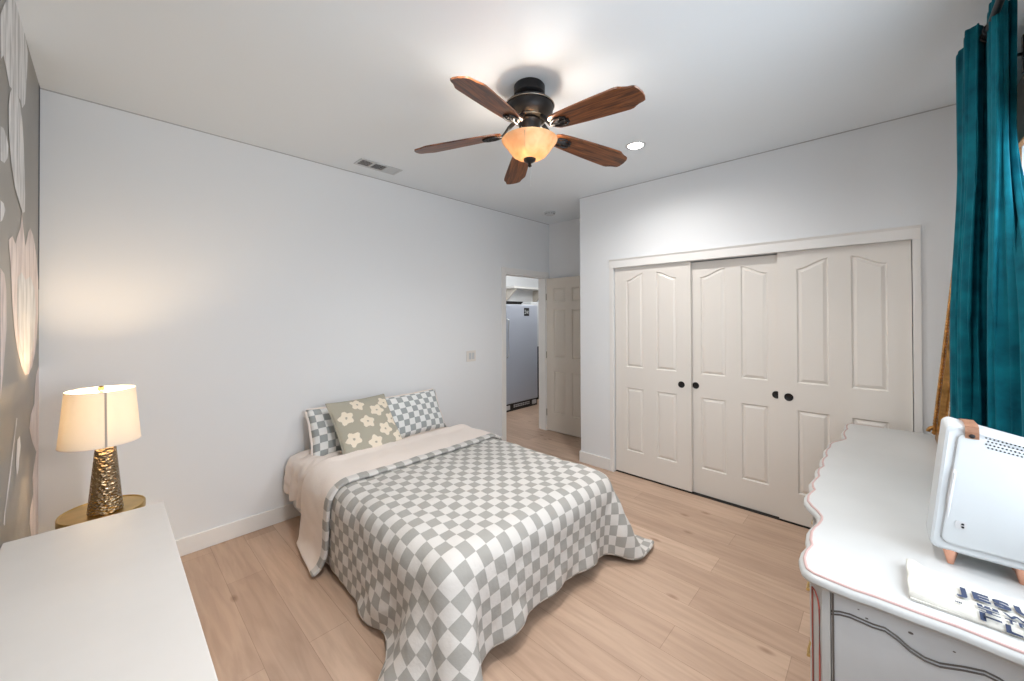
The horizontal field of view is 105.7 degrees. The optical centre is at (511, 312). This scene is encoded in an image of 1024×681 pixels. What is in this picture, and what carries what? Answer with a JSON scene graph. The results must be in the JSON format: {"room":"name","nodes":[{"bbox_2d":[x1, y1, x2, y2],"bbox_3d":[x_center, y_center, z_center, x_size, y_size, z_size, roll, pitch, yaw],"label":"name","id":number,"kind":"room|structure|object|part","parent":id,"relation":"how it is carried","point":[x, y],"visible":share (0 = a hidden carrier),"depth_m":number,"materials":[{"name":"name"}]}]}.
{"room":"bedroom","nodes":[
{"label":"bedroom","id":0,"kind":"room"},
{"bbox_2d":[0,0,39,547],"bbox_3d":[-1.272,0.152,0.796,3.901,2.816,0.102,-1,-1,44],"label":"wall","id":1,"kind":"structure","parent":0,"point":[19,85],"depth_m":1.59,"materials":[{"name":"grey paint"}]},
{"bbox_2d":[38,89,548,539],"bbox_3d":[0.076,0.186,4.940,0.120,2.798,7.954,-1,-1,44],"label":"wall","id":2,"kind":"structure","parent":0,"point":[241,290],"depth_m":2.73,"materials":[{"name":"white paint"}]},
{"bbox_2d":[175,436,502,556],"bbox_3d":[-1.333,1.521,3.356,0.014,0.115,3.524,-1,-1,44],"label":"baseboard","id":3,"kind":"structure","parent":2,"relation":"attached to","point":[204,539],"depth_m":2.71,"materials":[{"name":"white paint"}]},
{"bbox_2d":[466,350,475,361],"bbox_3d":[-0.452,0.477,4.291,0.011,0.120,0.130,-1,-1,44],"label":"light switch","id":4,"kind":"object","parent":2,"relation":"attached to","point":[470,355],"visible":1,"depth_m":4.29,"materials":[{"name":"white paint"}]},
{"bbox_2d":[40,88,955,224],"bbox_3d":[0.301,-1.229,2.441,3.681,0.006,4.445,-1,-1,44],"label":"trim","id":5,"kind":"structure","parent":2,"relation":"attached to","point":[40,88],"depth_m":2.80,"materials":[{"name":"grey"}]},
{"bbox_2d":[501,267,548,440],"bbox_3d":[0.149,0.518,5.003,0.133,2.134,0.904,-1,-1,44],"label":"trim","id":6,"kind":"structure","parent":2,"relation":"attached to","point":[542,277],"depth_m":5.25,"materials":[{"name":"white paint"}]},
{"bbox_2d":[180,399,810,680],"bbox_3d":[-0.063,1.636,5.067,8.080,0.100,7.954,-1,-1,44],"label":"floor","id":7,"kind":"structure","parent":0,"point":[720,593],"depth_m":2.04,"materials":[{"name":"brown wood"}]},
{"bbox_2d":[55,494,145,528],"bbox_3d":[-2.029,1.271,1.923,0.310,0.600,0.310,-1,-1,44],"label":"side table","id":8,"kind":"object","parent":7,"relation":"on","point":[77,515],"visible":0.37,"depth_m":1.89,"materials":[{"name":"gold metal"}]},
{"bbox_2d":[56,385,141,516],"bbox_3d":[-2.015,0.666,1.900,0.288,0.618,0.288,-1,-1,44],"label":"table lamp","id":9,"kind":"object","parent":8,"relation":"on","point":[100,419],"visible":1,"depth_m":1.85,"materials":[{"name":"white fabric"}]},
{"bbox_3d":[-2.016,0.504,1.901,0.285,0.255,0.285,-1,-1,44],"label":"lamp shade","id":10,"kind":"part","parent":9,"relation":"part of","materials":[{"name":"fabric"}]},
{"bbox_2d":[0,502,217,680],"bbox_3d":[-1.040,1.185,0.934,1.712,0.750,0.425,-1,-1,44],"label":"table","id":11,"kind":"object","parent":7,"relation":"on","point":[108,598],"visible":1,"depth_m":1.07,"materials":[{"name":"white paint"}]},
{"bbox_2d":[283,426,446,512],"bbox_3d":[-0.527,1.298,2.736,1.964,0.546,1.398,-1,-1,44],"label":"bed","id":12,"kind":"object","parent":7,"relation":"on","point":[298,465],"visible":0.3,"depth_m":2.82,"materials":[{"name":"beige fabric"}]},
{"bbox_2d":[304,407,341,455],"bbox_3d":[-1.303,0.924,3.120,0.621,0.365,0.216,0,-1,-43],"label":"pillow","id":13,"kind":"object","parent":12,"relation":"on","point":[324,440],"visible":0.3,"depth_m":2.95,"materials":[{"name":"fabric"}]},
{"bbox_2d":[385,388,445,438],"bbox_3d":[-0.898,0.926,3.554,0.232,0.364,0.628,-1,-1,44],"label":"pillow","id":14,"kind":"object","parent":12,"relation":"on","point":[415,413],"visible":0.84,"depth_m":3.50,"materials":[{"name":"fabric"}]},
{"bbox_2d":[296,424,653,680],"bbox_3d":[-0.293,1.278,2.503,1.797,0.567,1.884,-1,-1,44],"label":"comforter","id":15,"kind":"object","parent":12,"relation":"on","point":[445,542],"visible":1,"depth_m":2.06,"materials":[{"name":"fabric"}]},
{"bbox_2d":[325,394,402,453],"bbox_3d":[-1.137,0.878,3.031,0.328,0.373,0.497,-1,-1,41],"label":"cushion","id":16,"kind":"object","parent":15,"relation":"on","point":[359,424],"visible":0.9,"depth_m":2.97,"materials":[{"name":"beige fabric"}]},
{"bbox_2d":[506,304,537,411],"bbox_3d":[-0.073,0.728,6.675,0.756,1.740,0.830,-1,-1,44],"label":"freezer","id":17,"kind":"object","parent":7,"relation":"on","point":[521,319],"visible":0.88,"depth_m":6.44,"materials":[{"name":"grey metal"}]},
{"bbox_3d":[-0.064,0.404,6.182,0.056,0.640,0.022,-1,-1,44],"label":"door handle","id":18,"kind":"part","parent":17,"relation":"part of","materials":[{"name":"grey plastic"}]},
{"bbox_2d":[506,301,522,303],"bbox_3d":[-0.144,-0.166,6.594,0.540,0.044,0.450,-1,-1,44],"label":"tray","id":19,"kind":"object","parent":17,"relation":"on","point":[507,302],"visible":0.35,"depth_m":6.40,"materials":[{"name":"black plastic"}]},
{"bbox_2d":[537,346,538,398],"bbox_3d":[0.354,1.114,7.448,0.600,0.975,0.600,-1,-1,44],"label":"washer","id":20,"kind":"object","parent":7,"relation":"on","point":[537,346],"visible":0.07,"depth_m":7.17,"materials":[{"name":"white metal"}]},
{"bbox_3d":[0.564,1.049,7.248,0.020,0.380,0.380,-1,-1,44],"label":"washer door","id":21,"kind":"part","parent":20,"relation":"part of","materials":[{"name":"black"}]},
{"bbox_2d":[799,423,1023,680],"bbox_3d":[1.696,1.140,1.665,0.604,0.832,2.084,-1,-1,44],"label":"dresser","id":22,"kind":"object","parent":7,"relation":"on","point":[868,497],"visible":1,"depth_m":1.08,"materials":[{"name":"white paint"}]},
{"bbox_3d":[0.979,0.887,1.267,0.028,0.031,0.100,-1,-1,44],"label":"drawer pull","id":23,"kind":"part","parent":22,"relation":"part of","materials":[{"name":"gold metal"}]},
{"bbox_3d":[0.980,1.097,1.266,0.028,0.031,0.100,-1,-1,44],"label":"drawer pull","id":24,"kind":"part","parent":22,"relation":"part of","materials":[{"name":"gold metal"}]},
{"bbox_3d":[0.996,0.885,1.252,0.024,0.200,0.290,-1,-1,44],"label":"drawer","id":25,"kind":"part","parent":22,"relation":"part of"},
{"bbox_3d":[0.878,1.147,1.101,0.050,0.776,0.068,-1,-1,44],"label":"corner post","id":26,"kind":"part","parent":22,"relation":"part of","materials":[{"name":"white wood"}]},
{"bbox_3d":[1.044,0.811,0.896,0.477,0.065,0.004,-1,-1,44],"label":"groove moulding","id":27,"kind":"part","parent":22,"relation":"part of","materials":[{"name":"grey wood"}]},
{"bbox_3d":[1.051,1.085,0.899,0.476,0.654,0.014,-1,-1,44],"label":"panel","id":28,"kind":"part","parent":22,"relation":"part of","materials":[{"name":"white wood"}]},
{"bbox_2d":[926,271,951,443],"bbox_3d":[2.268,0.172,1.984,0.182,1.100,0.610,-1,-1,44],"label":"mirror","id":29,"kind":"object","parent":22,"relation":"on","point":[943,403],"visible":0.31,"depth_m":2.19,"materials":[{"name":"gold glass"}]},
{"bbox_3d":[2.281,0.172,1.972,0.145,1.100,0.605,-1,-1,44],"label":"frame","id":30,"kind":"part","parent":29,"relation":"part of","materials":[{"name":"brown wood"}]},
{"bbox_3d":[2.277,0.172,1.976,0.100,1.010,0.515,-1,-1,44],"label":"glass","id":31,"kind":"part","parent":29,"relation":"part of","materials":[{"name":"gold mirror"}]},
{"bbox_2d":[906,559,1023,639],"bbox_3d":[1.174,0.709,0.930,0.185,0.026,0.323,0,-1,-44],"label":"book","id":32,"kind":"object","parent":22,"relation":"on","point":[944,592],"visible":1,"depth_m":0.95,"materials":[{"name":"white paper"}]},
{"bbox_2d":[926,417,1023,584],"bbox_3d":[1.340,0.517,1.106,0.211,0.410,0.138,-1,-1,44],"label":"speaker","id":33,"kind":"object","parent":22,"relation":"on","point":[976,509],"visible":1,"depth_m":1.07},
{"bbox_3d":[1.265,0.598,1.092,0.022,0.022,0.003,-1,-1,44],"label":"socket plate","id":34,"kind":"part","parent":33,"relation":"part of","materials":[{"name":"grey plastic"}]},
{"bbox_3d":[1.299,0.499,1.064,0.163,0.317,0.006,-1,-1,44],"label":"panel","id":35,"kind":"part","parent":33,"relation":"part of","materials":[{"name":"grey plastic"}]},
{"bbox_2d":[15,0,991,223],"bbox_3d":[-0.073,-1.262,5.088,8.080,0.100,7.954,-1,-1,44],"label":"ceiling","id":36,"kind":"structure","parent":0,"point":[336,83],"depth_m":1.98,"materials":[{"name":"white paint"}]},
{"bbox_2d":[354,158,402,174],"bbox_3d":[-1.113,-1.217,3.234,0.150,0.008,0.360,-1,-1,44],"label":"ceiling vent","id":37,"kind":"object","parent":36,"relation":"in","point":[363,162],"visible":1,"depth_m":3.23,"materials":[{"name":"grey plastic"}]},
{"bbox_2d":[414,76,644,183],"bbox_3d":[0.124,-0.960,2.067,1.218,0.548,1.257,-1,-1,44],"label":"ceiling fan","id":38,"kind":"object","parent":36,"relation":"hanging from","point":[529,108],"visible":1,"depth_m":2.01,"materials":[{"name":"brown wood"}]},
{"bbox_3d":[-0.304,-0.948,2.176,0.501,0.074,0.149,0,0,10],"label":"blade","id":39,"kind":"part","parent":38,"relation":"part of","materials":[{"name":"brown wood"}]},
{"bbox_3d":[-0.096,-0.951,1.747,0.149,0.074,0.501,0,0,28],"label":"blade","id":40,"kind":"part","parent":38,"relation":"part of","materials":[{"name":"brown wood"}]},
{"bbox_3d":[0.041,-0.947,2.506,0.149,0.074,0.501,0,0,-8],"label":"blade","id":41,"kind":"part","parent":38,"relation":"part of","materials":[{"name":"brown wood"}]},
{"bbox_3d":[0.096,-0.885,2.103,0.302,0.106,0.302,-1,-1,44],"label":"lamp shade","id":42,"kind":"part","parent":38,"relation":"part of","materials":[{"name":"orange glass"}]},
{"bbox_3d":[0.461,-0.950,2.280,0.501,0.074,0.149,0,0,-26],"label":"blade","id":43,"kind":"part","parent":38,"relation":"part of","materials":[{"name":"brown wood"}]},
{"bbox_3d":[0.371,-0.953,1.807,0.502,0.074,0.149,-1,-1,44],"label":"blade","id":44,"kind":"part","parent":38,"relation":"part of","materials":[{"name":"brown wood"}]},
{"bbox_2d":[544,211,555,215],"bbox_3d":[0.457,-1.198,4.687,0.140,0.036,0.140,-1,-1,44],"label":"smoke detector","id":45,"kind":"object","parent":36,"relation":"attached to","point":[547,213],"visible":1,"depth_m":4.65,"materials":[{"name":"grey plastic"}]},
{"bbox_2d":[625,141,645,149],"bbox_3d":[0.909,-1.229,2.850,0.144,0.005,0.144,-1,-1,44],"label":"recessed light","id":46,"kind":"object","parent":36,"relation":"in","point":[635,145],"visible":1,"depth_m":2.84,"materials":[{"name":"grey plastic"}]},
{"bbox_2d":[506,276,537,301],"bbox_3d":[-0.451,0.206,7.557,0.100,2.798,4.700,-1,-1,44],"label":"wall","id":47,"kind":"structure","parent":0,"point":[518,295],"depth_m":8.18,"materials":[{"name":"white paint"}]},
{"bbox_2d":[506,286,537,301],"bbox_3d":[0.412,-0.356,8.117,0.380,0.325,1.460,-1,-1,44],"label":"wall shelf","id":48,"kind":"object","parent":47,"relation":"attached to","point":[510,290],"visible":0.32,"depth_m":7.72,"materials":[{"name":"white paint"}]},
{"bbox_2d":[549,218,579,278],"bbox_3d":[0.899,0.183,5.008,0.977,2.798,0.100,-1,-1,44],"label":"wall","id":49,"kind":"structure","parent":0,"point":[564,237],"depth_m":5.14,"materials":[{"name":"white paint"}]},
{"bbox_2d":[546,276,580,437],"bbox_3d":[0.727,0.553,4.995,0.717,2.035,0.090,-1,-1,44],"label":"door","id":50,"kind":"structure","parent":49,"relation":"in","point":[563,353],"depth_m":5.05,"materials":[{"name":"beige paint"}]},
{"bbox_2d":[580,105,956,471],"bbox_3d":[2.020,0.168,3.444,2.804,2.798,0.810,-1,-1,44],"label":"wall","id":51,"kind":"structure","parent":0,"point":[902,172],"depth_m":2.87,"materials":[{"name":"white paint"}]},
{"bbox_2d":[579,450,609,470],"bbox_3d":[1.095,1.519,4.246,0.364,0.115,0.724,-1,-1,44],"label":"baseboard","id":52,"kind":"structure","parent":51,"relation":"attached to","point":[591,459],"depth_m":3.98,"materials":[{"name":"white paint"}]},
{"bbox_2d":[615,261,692,491],"bbox_3d":[1.302,0.553,3.621,0.721,2.000,0.038,-1,-1,44],"label":"door","id":53,"kind":"structure","parent":51,"relation":"in","point":[653,303],"depth_m":3.58,"materials":[{"name":"white paint"}]},
{"bbox_3d":[1.493,0.632,3.417,0.057,0.057,0.008,-1,-1,44],"label":"finger pull","id":54,"kind":"part","parent":53,"relation":"part of","materials":[{"name":"black metal"}]},
{"bbox_2d":[616,470,810,528],"bbox_3d":[1.808,1.563,3.172,2.070,0.005,0.070,-1,-1,44],"label":"trim","id":55,"kind":"structure","parent":51,"relation":"attached to","point":[692,492],"depth_m":3.19,"materials":[{"name":"black"}]},
{"bbox_2d":[692,255,778,516],"bbox_3d":[1.814,0.557,3.186,0.720,2.000,0.038,-1,-1,44],"label":"door","id":56,"kind":"structure","parent":51,"relation":"in","point":[735,307],"depth_m":3.15,"materials":[{"name":"white paint"}]},
{"bbox_3d":[1.598,0.631,3.372,0.057,0.057,0.008,-1,-1,44],"label":"finger pull","id":57,"kind":"part","parent":56,"relation":"part of","materials":[{"name":"black metal"}]},
{"bbox_3d":[2.023,0.627,2.965,0.057,0.057,0.008,-1,-1,44],"label":"finger pull","id":58,"kind":"part","parent":56,"relation":"part of","materials":[{"name":"black metal"}]},
{"bbox_2d":[609,225,922,471],"bbox_3d":[1.749,0.516,3.124,2.144,2.100,0.026,-1,-1,44],"label":"trim","id":59,"kind":"structure","parent":51,"relation":"attached to","point":[913,232],"depth_m":2.73,"materials":[{"name":"white paint"}]},
{"bbox_2d":[777,240,912,527],"bbox_3d":[2.274,0.543,2.691,0.707,2.000,0.038,-1,-1,44],"label":"door","id":60,"kind":"structure","parent":51,"relation":"in","point":[845,312],"depth_m":2.69,"materials":[{"name":"white paint"}]},
{"bbox_3d":[2.056,0.626,2.879,0.057,0.057,0.008,-1,-1,44],"label":"finger pull","id":61,"kind":"part","parent":60,"relation":"part of","materials":[{"name":"black metal"}]},
{"bbox_2d":[692,254,912,363],"bbox_3d":[2.081,0.168,3.428,2.694,2.798,0.650,-1,-1,44],"label":"wall","id":62,"kind":"structure","parent":0,"point":[774,254],"depth_m":3.53,"materials":[{"name":"white paint"}]},
{"bbox_2d":[1017,0,1023,172],"bbox_3d":[1.399,0.152,0.825,0.120,2.798,3.835,-1,-1,44],"label":"wall","id":63,"kind":"structure","parent":0,"point":[1020,23],"depth_m":1.45,"materials":[{"name":"white paint"}]},
{"bbox_2d":[982,0,1023,72],"bbox_3d":[1.212,-0.975,0.809,0.112,0.192,2.540,-1,-1,44],"label":"curtain rod","id":64,"kind":"object","parent":63,"relation":"attached to","point":[998,4],"visible":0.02,"depth_m":1.40,"materials":[{"name":"black metal"}]},
{"bbox_2d":[950,0,1023,436],"bbox_3d":[1.734,-0.200,1.407,0.126,1.811,0.790,-1,-1,40],"label":"curtain","id":65,"kind":"object","parent":64,"relation":"hanging from","point":[987,297],"visible":0.91,"depth_m":1.39,"materials":[{"name":"teal fabric"}]},
{"bbox_2d":[1017,75,1023,163],"bbox_3d":[1.220,-0.080,0.674,0.108,1.520,2.260,-1,-1,44],"label":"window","id":66,"kind":"structure","parent":63,"relation":"in","point":[1020,87],"depth_m":1.39,"materials":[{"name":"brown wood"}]}
]}

